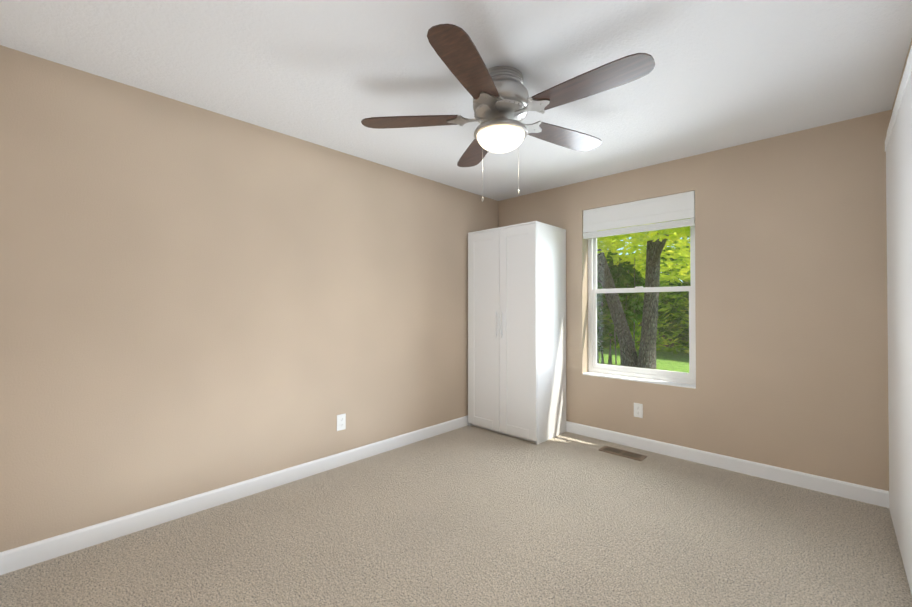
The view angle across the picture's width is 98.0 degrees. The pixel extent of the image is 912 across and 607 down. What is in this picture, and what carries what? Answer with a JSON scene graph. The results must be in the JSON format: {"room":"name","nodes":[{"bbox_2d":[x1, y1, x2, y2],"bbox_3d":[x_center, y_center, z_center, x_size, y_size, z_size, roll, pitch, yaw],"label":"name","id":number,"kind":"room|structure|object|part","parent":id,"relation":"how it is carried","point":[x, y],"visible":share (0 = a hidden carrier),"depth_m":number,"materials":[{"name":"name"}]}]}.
{"room":"bedroom","nodes":[
{"label":"bedroom","id":0,"kind":"room"},
{"bbox_2d":[0,45,497,551],"bbox_3d":[-0.851,0.036,3.078,0.200,2.320,3.980,-1,-1,44],"label":"wall","id":1,"kind":"structure","parent":0,"point":[194,301],"depth_m":2.25,"materials":[{"name":"paint"}]},
{"bbox_2d":[0,415,468,574],"bbox_3d":[-0.774,1.147,2.994,0.013,0.095,3.580,-1,-1,44],"label":"baseboard","id":2,"kind":"structure","parent":1,"relation":"attached to","point":[20,557],"depth_m":2.23,"materials":[{"name":"white wood"}]},
{"bbox_2d":[337,413,345,430],"bbox_3d":[-0.847,0.876,2.926,0.012,0.115,0.070,-1,-1,44],"label":"electrical outlet","id":3,"kind":"object","parent":1,"relation":"attached to","point":[341,421],"visible":1,"depth_m":2.92,"materials":[{"name":"white plastic"}]},
{"bbox_2d":[0,425,911,606],"bbox_3d":[0.261,1.246,1.999,3.285,0.120,3.980,-1,-1,44],"label":"floor","id":4,"kind":"structure","parent":0,"point":[469,516],"depth_m":1.96,"materials":[{"name":"carpet"}]},
{"bbox_2d":[468,221,565,444],"bbox_3d":[0.568,0.252,3.803,0.780,1.900,0.542,-1,-1,44],"label":"wardrobe","id":5,"kind":"object","parent":4,"relation":"on","point":[516,330],"visible":1,"depth_m":3.57,"materials":[{"name":"white wood"}]},
{"bbox_2d":[598,446,646,460],"bbox_3d":[1.327,1.190,3.164,0.335,0.012,0.135,-1,-1,44],"label":"air vent register","id":6,"kind":"object","parent":4,"relation":"on","point":[625,453],"visible":1,"depth_m":3.14,"materials":[{"name":"beige metal"}]},
{"bbox_2d":[0,0,911,200],"bbox_3d":[0.261,-1.194,2.021,3.285,0.120,3.980,-1,-1,44],"label":"ceiling","id":7,"kind":"structure","parent":0,"point":[332,74],"depth_m":1.88,"materials":[{"name":"white paint"}]},
{"bbox_2d":[361,24,654,201],"bbox_3d":[0.268,-0.826,1.969,1.327,0.616,1.370,-1,-1,44],"label":"ceiling fan","id":8,"kind":"object","parent":7,"relation":"attached to","point":[504,103],"visible":1,"depth_m":1.87,"materials":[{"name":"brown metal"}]},
{"bbox_2d":[498,110,891,490],"bbox_3d":[1.643,0.038,3.304,3.085,2.320,0.200,-1,-1,44],"label":"wall","id":9,"kind":"structure","parent":0,"point":[791,300],"depth_m":2.68,"materials":[{"name":"paint"}]},
{"bbox_2d":[634,403,642,417],"bbox_3d":[1.508,0.884,3.283,0.070,0.115,0.012,-1,-1,44],"label":"electrical outlet","id":10,"kind":"object","parent":9,"relation":"attached to","point":[638,409],"visible":1,"depth_m":3.28,"materials":[{"name":"white plastic"}]},
{"bbox_2d":[583,191,695,383],"bbox_3d":[1.547,-0.111,3.383,0.910,1.495,0.176,-1,-1,44],"label":"window","id":11,"kind":"structure","parent":9,"relation":"in","point":[663,210],"depth_m":3.35,"materials":[{"name":"white plastic"}]},
{"bbox_2d":[583,191,694,238],"bbox_3d":[1.503,-0.727,3.342,0.898,0.260,0.048,-1,-1,44],"label":"shade","id":12,"kind":"object","parent":11,"relation":"attached to","point":[669,208],"depth_m":3.29,"materials":[{"name":"white fabric"}]},
{"bbox_3d":[1.587,-0.111,3.424,0.814,1.399,0.029,-1,-1,44],"label":"glass","id":13,"kind":"part","parent":11,"relation":"part of","materials":[{"name":"clear glass"}]},
{"bbox_2d":[583,372,695,388],"bbox_3d":[1.526,0.642,3.354,0.908,0.012,0.117,-1,-1,44],"label":"window sill","id":14,"kind":"structure","parent":9,"relation":"attached to","point":[677,384],"depth_m":3.29,"materials":[{"name":"white wood"}]},
{"bbox_2d":[566,421,888,507],"bbox_3d":[1.497,1.150,3.286,2.885,0.095,0.013,-1,-1,44],"label":"baseboard","id":15,"kind":"structure","parent":9,"relation":"attached to","point":[865,494],"depth_m":2.77,"materials":[{"name":"white wood"}]},
{"bbox_2d":[892,39,911,111],"bbox_3d":[1.305,0.015,0.870,0.200,2.320,3.780,-1,-1,44],"label":"wall","id":16,"kind":"structure","parent":0,"point":[902,73],"depth_m":1.94,"materials":[{"name":"paint"}]},
{"bbox_2d":[885,45,911,594],"bbox_3d":[1.747,0.086,1.502,0.030,2.190,2.246,-1,-1,44],"label":"closet doors","id":17,"kind":"structure","parent":16,"relation":"in","point":[898,145],"depth_m":1.79,"materials":[{"name":"white wood"}]},
{"label":"outside","id":18,"kind":"structure","parent":0,"visible":0},
{"bbox_2d":[598,345,688,372],"bbox_3d":[18.048,1.847,19.713,64.000,0.300,46.220,-1,-1,44],"label":"lawn","id":19,"kind":"structure","parent":18,"point":[675,361],"depth_m":11.48,"materials":[{"name":"green plant"}]},
{"bbox_2d":[597,218,690,368],"bbox_3d":[6.879,-1.824,10.996,28.296,7.889,16.770,-1,-1,44],"label":"trees","id":20,"kind":"object","parent":19,"relation":"on","point":[666,259],"depth_m":8.76,"materials":[{"name":"green plant"}]},
{"bbox_2d":[601,302,687,346],"bbox_3d":[8.711,0.722,11.442,26.000,1.800,4.500,-1,-1,44],"label":"fence","id":21,"kind":"object","parent":19,"relation":"on","point":[659,334],"depth_m":15.16,"materials":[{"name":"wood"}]}
]}

